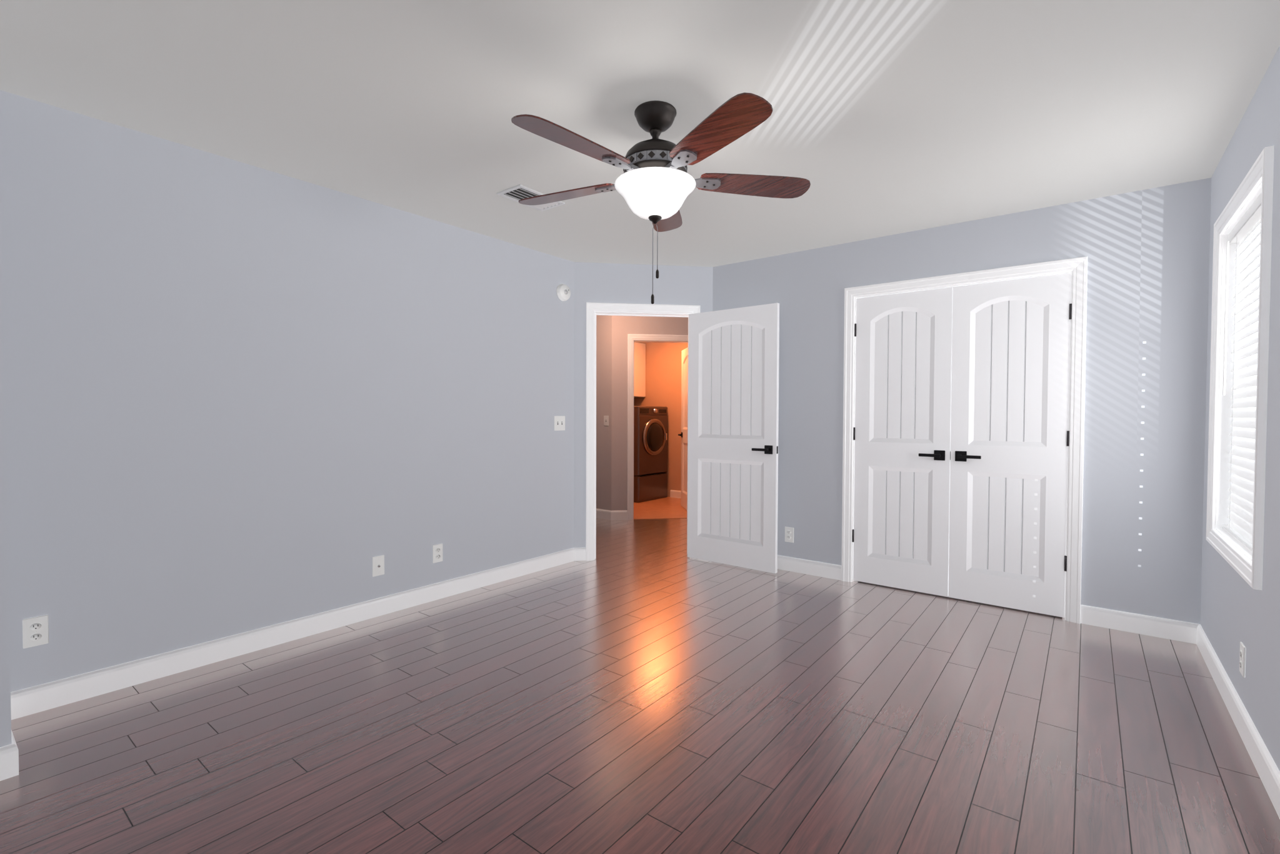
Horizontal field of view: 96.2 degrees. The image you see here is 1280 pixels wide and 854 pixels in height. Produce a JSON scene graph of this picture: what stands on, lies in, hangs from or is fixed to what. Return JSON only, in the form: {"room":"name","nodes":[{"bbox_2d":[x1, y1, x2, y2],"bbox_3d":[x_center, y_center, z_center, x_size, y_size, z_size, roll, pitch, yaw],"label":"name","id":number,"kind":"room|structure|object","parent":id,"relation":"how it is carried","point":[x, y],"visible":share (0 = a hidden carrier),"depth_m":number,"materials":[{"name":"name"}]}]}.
{"room":"empty bedroom","nodes":[
{"label":"empty bedroom","id":0,"kind":"room"},
{"bbox_2d":[0,200,11,746],"bbox_3d":[-2.471,-0.065,1.796,0.521,2.440,0.614,1,2,38],"label":"wall","id":1,"kind":"structure","parent":0,"point":[5,715],"depth_m":1.88,"materials":[{"name":"grey paint"}]},
{"bbox_2d":[0,90,574,691],"bbox_3d":[-1.776,-0.093,3.208,0.120,2.440,3.937,1,2,38],"label":"wall","id":2,"kind":"structure","parent":0,"point":[240,397],"depth_m":2.85,"materials":[{"name":"grey paint"}]},
{"bbox_2d":[22,615,48,648],"bbox_3d":[-2.421,0.820,2.301,0.009,0.116,0.072,1,2,38],"label":"electrical outlet","id":3,"kind":"object","parent":2,"relation":"attached to","point":[35,631],"visible":1,"depth_m":2.30,"materials":[{"name":"white plastic"}]},
{"bbox_2d":[0,547,585,780],"bbox_3d":[-1.473,1.077,3.094,0.535,0.106,3.854,1,2,38],"label":"baseboard","id":4,"kind":"structure","parent":2,"relation":"attached to","point":[60,692],"depth_m":2.83,"materials":[{"name":"white paint"}]},
{"bbox_2d":[372,555,384,576],"bbox_3d":[-1.551,0.825,3.411,0.016,0.116,0.072,1,2,38],"label":"wall jack","id":5,"kind":"object","parent":2,"relation":"attached to","point":[378,565],"visible":1,"depth_m":3.41,"materials":[{"name":"white plastic"}]},
{"bbox_2d":[432,543,443,563],"bbox_3d":[-1.311,0.819,3.724,0.009,0.116,0.072,1,2,38],"label":"electrical outlet","id":6,"kind":"object","parent":2,"relation":"attached to","point":[437,553],"visible":1,"depth_m":3.72,"materials":[{"name":"white plastic"}]},
{"bbox_2d":[554,415,564,430],"bbox_3d":[-0.635,-0.030,4.563,0.016,0.116,0.118,1,2,38],"label":"switch plate","id":7,"kind":"object","parent":2,"relation":"attached to","point":[559,422],"visible":1,"depth_m":4.56,"materials":[{"name":"white plastic"}]},
{"bbox_2d":[556,283,570,301],"bbox_3d":[-0.601,-1.069,4.560,0.040,0.136,0.136,1,2,38],"label":"smoke detector","id":8,"kind":"object","parent":2,"relation":"attached to","point":[563,292],"visible":1,"depth_m":4.54,"materials":[{"name":"white plastic"}]},
{"bbox_2d":[596,315,611,510],"bbox_3d":[-1.567,-0.188,7.566,3.250,2.440,0.120,1,2,38],"label":"wall","id":9,"kind":"structure","parent":0,"point":[604,365],"depth_m":6.59,"materials":[{"name":"grey paint"}]},
{"bbox_2d":[603,415,608,425],"bbox_3d":[-0.389,-0.072,6.563,0.072,0.116,0.016,1,2,38],"label":"light switch","id":10,"kind":"object","parent":9,"relation":"attached to","point":[605,420],"visible":1,"depth_m":6.56,"materials":[{"name":"white plastic"}]},
{"bbox_2d":[596,508,627,519],"bbox_3d":[-1.518,0.980,7.546,3.388,0.106,0.142,1,2,38],"label":"baseboard","id":11,"kind":"structure","parent":9,"relation":"attached to","point":[611,515],"depth_m":6.55,"materials":[{"name":"white paint"}]},
{"bbox_2d":[0,496,1279,853],"bbox_3d":[-0.585,1.141,4.956,8.249,0.104,8.120,1,2,38],"label":"floor","id":12,"kind":"structure","parent":0,"point":[676,704],"depth_m":2.15,"materials":[{"name":"brown wood"}]},
{"bbox_2d":[633,406,667,502],"bbox_3d":[-0.082,0.362,8.255,0.798,1.312,0.690,1,2,38],"label":"washer","id":13,"kind":"object","parent":12,"relation":"on","point":[650,452],"visible":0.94,"depth_m":7.95,"materials":[{"name":"grey"}]},
{"bbox_2d":[0,0,1279,266],"bbox_3d":[-0.537,-1.396,4.870,8.149,0.100,8.120,1,2,38],"label":"ceiling","id":14,"kind":"structure","parent":0,"point":[887,117],"depth_m":2.23,"materials":[{"name":"grey paint"}]},
{"bbox_2d":[496,184,564,211],"bbox_3d":[-0.619,-1.306,3.286,0.200,0.014,0.340,1,2,38],"label":"ceiling vent","id":15,"kind":"object","parent":14,"relation":"in","point":[517,193],"visible":0.73,"depth_m":3.23,"materials":[{"name":"grey metal"}]},
{"bbox_2d":[511,92,810,303],"bbox_3d":[0.026,-0.898,2.340,1.279,0.782,1.261,1,2,38],"label":"fan","id":16,"kind":"object","parent":14,"relation":"hanging from","point":[655,184],"visible":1,"depth_m":2.24,"materials":[{"name":"brown wood"}]},
{"bbox_2d":[574,261,713,547],"bbox_3d":[0.028,-0.123,4.830,1.153,2.440,0.120,0,1,-7],"label":"wall","id":17,"kind":"structure","parent":0,"point":[619,283],"depth_m":4.72,"materials":[{"name":"grey paint"}]},
{"bbox_2d":[585,302,700,560],"bbox_3d":[0.019,0.041,4.833,0.948,2.113,0.168,0,1,-7],"label":"door frame","id":18,"kind":"structure","parent":17,"relation":"attached to","point":[594,310],"depth_m":4.71,"materials":[{"name":"white paint"}]},
{"bbox_2d":[687,302,779,573],"bbox_3d":[0.717,0.082,4.555,0.803,2.023,0.137,1,2,39],"label":"entry door","id":19,"kind":"structure","parent":17,"relation":"in","point":[733,415],"depth_m":4.52,"materials":[{"name":"white paint"}]},
{"bbox_2d":[611,315,688,510],"bbox_3d":[0.881,-0.161,6.729,2.440,2.440,0.120,0,1,-7],"label":"wall","id":20,"kind":"structure","parent":0,"point":[623,327],"depth_m":6.54,"materials":[{"name":"grey paint"}]},
{"bbox_2d":[627,333,688,519],"bbox_3d":[0.300,0.002,6.660,0.908,2.113,0.168,0,1,-7],"label":"door frame","id":21,"kind":"structure","parent":20,"relation":"attached to","point":[632,339],"depth_m":6.54,"materials":[{"name":"white paint"}]},
{"bbox_2d":[678,346,688,509],"bbox_3d":[0.604,0.025,7.141,0.137,2.023,0.764,0,1,-7],"label":"laundry door","id":22,"kind":"structure","parent":20,"relation":"in","point":[684,434],"depth_m":7.35,"materials":[{"name":"white paint"}]},
{"bbox_2d":[633,341,688,496],"bbox_3d":[0.987,-0.188,7.978,3.110,2.440,0.120,1,2,38],"label":"wall","id":23,"kind":"structure","parent":0,"point":[663,374],"depth_m":8.32,"materials":[{"name":"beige paint"}]},
{"bbox_2d":[633,341,645,397],"bbox_3d":[-0.289,-0.841,8.383,0.340,0.800,0.792,1,2,38],"label":"upper cabinet","id":24,"kind":"object","parent":23,"relation":"attached to","point":[639,382],"visible":0.27,"depth_m":8.47,"materials":[{"name":"white"}]},
{"bbox_2d":[670,489,680,498],"bbox_3d":[1.258,0.982,7.704,2.068,0.106,0.014,1,2,38],"label":"baseboard","id":25,"kind":"structure","parent":23,"relation":"attached to","point":[675,494],"depth_m":8.28,"materials":[{"name":"white paint"}]},
{"bbox_2d":[712,177,1211,623],"bbox_3d":[1.868,-0.097,3.934,3.164,2.440,0.120,1,2,38],"label":"wall","id":26,"kind":"structure","parent":0,"point":[1146,252],"depth_m":3.26,"materials":[{"name":"grey paint"}]},
{"bbox_2d":[785,526,793,542],"bbox_3d":[1.151,0.831,4.430,0.072,0.116,0.009,1,2,38],"label":"outlet","id":27,"kind":"object","parent":26,"relation":"attached to","point":[789,534],"visible":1,"depth_m":4.43,"materials":[{"name":"white plastic"}]},
{"bbox_2d":[777,555,841,579],"bbox_3d":[0.982,1.054,4.516,1.186,0.106,0.089,1,2,38],"label":"baseboard","id":28,"kind":"structure","parent":26,"relation":"attached to","point":[814,567],"depth_m":4.32,"materials":[{"name":"white paint"}]},
{"bbox_2d":[851,286,953,596],"bbox_3d":[1.789,0.099,3.950,0.620,2.023,0.137,1,2,38],"label":"closet door","id":29,"kind":"structure","parent":26,"relation":"in","point":[902,429],"depth_m":3.93,"materials":[{"name":"white paint"}]},
{"bbox_2d":[841,256,1087,623],"bbox_3d":[2.052,0.070,3.780,1.378,2.113,0.145,1,2,38],"label":"door frame","id":30,"kind":"structure","parent":26,"relation":"attached to","point":[1077,267],"depth_m":3.38,"materials":[{"name":"white paint"}]},
{"bbox_2d":[948,272,1071,617],"bbox_3d":[2.280,0.108,3.567,0.620,2.023,0.137,1,2,38],"label":"closet door","id":31,"kind":"structure","parent":26,"relation":"in","point":[1009,437],"depth_m":3.55,"materials":[{"name":"white paint"}]},
{"bbox_2d":[1080,604,1193,643],"bbox_3d":[2.739,1.089,3.193,0.463,0.106,0.014,1,2,38],"label":"baseboard","id":32,"kind":"structure","parent":26,"relation":"attached to","point":[1169,629],"depth_m":3.17,"materials":[{"name":"white paint"}]},
{"bbox_2d":[1200,45,1279,771],"bbox_3d":[1.641,-0.038,1.194,0.150,2.440,4.722,1,2,38],"label":"wall","id":33,"kind":"structure","parent":0,"point":[1236,609],"depth_m":2.06,"materials":[{"name":"grey paint"}]},
{"bbox_2d":[1190,623,1279,818],"bbox_3d":[1.536,1.128,1.222,0.014,0.106,4.602,1,2,38],"label":"baseboard","id":34,"kind":"structure","parent":33,"relation":"attached to","point":[1268,771],"depth_m":2.14,"materials":[{"name":"white paint"}]},
{"bbox_2d":[1206,145,1274,589],"bbox_3d":[2.511,-0.203,2.324,0.175,1.523,0.998,1,2,38],"label":"window","id":35,"kind":"structure","parent":33,"relation":"in","point":[1257,249],"depth_m":2.59,"materials":[{"name":"white plastic"}]},
{"bbox_2d":[1222,191,1261,551],"bbox_3d":[2.493,-0.204,2.339,0.076,1.369,0.838,1,2,38],"label":"window blinds","id":36,"kind":"object","parent":35,"relation":"attached to","point":[1239,527],"visible":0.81,"depth_m":2.47,"materials":[{"name":"white plastic"}]},
{"bbox_2d":[1239,641,1246,677],"bbox_3d":[2.307,0.890,2.200,0.009,0.116,0.072,1,2,38],"label":"outlet","id":37,"kind":"object","parent":33,"relation":"attached to","point":[1242,659],"visible":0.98,"depth_m":2.19,"materials":[{"name":"white plastic"}]}
]}

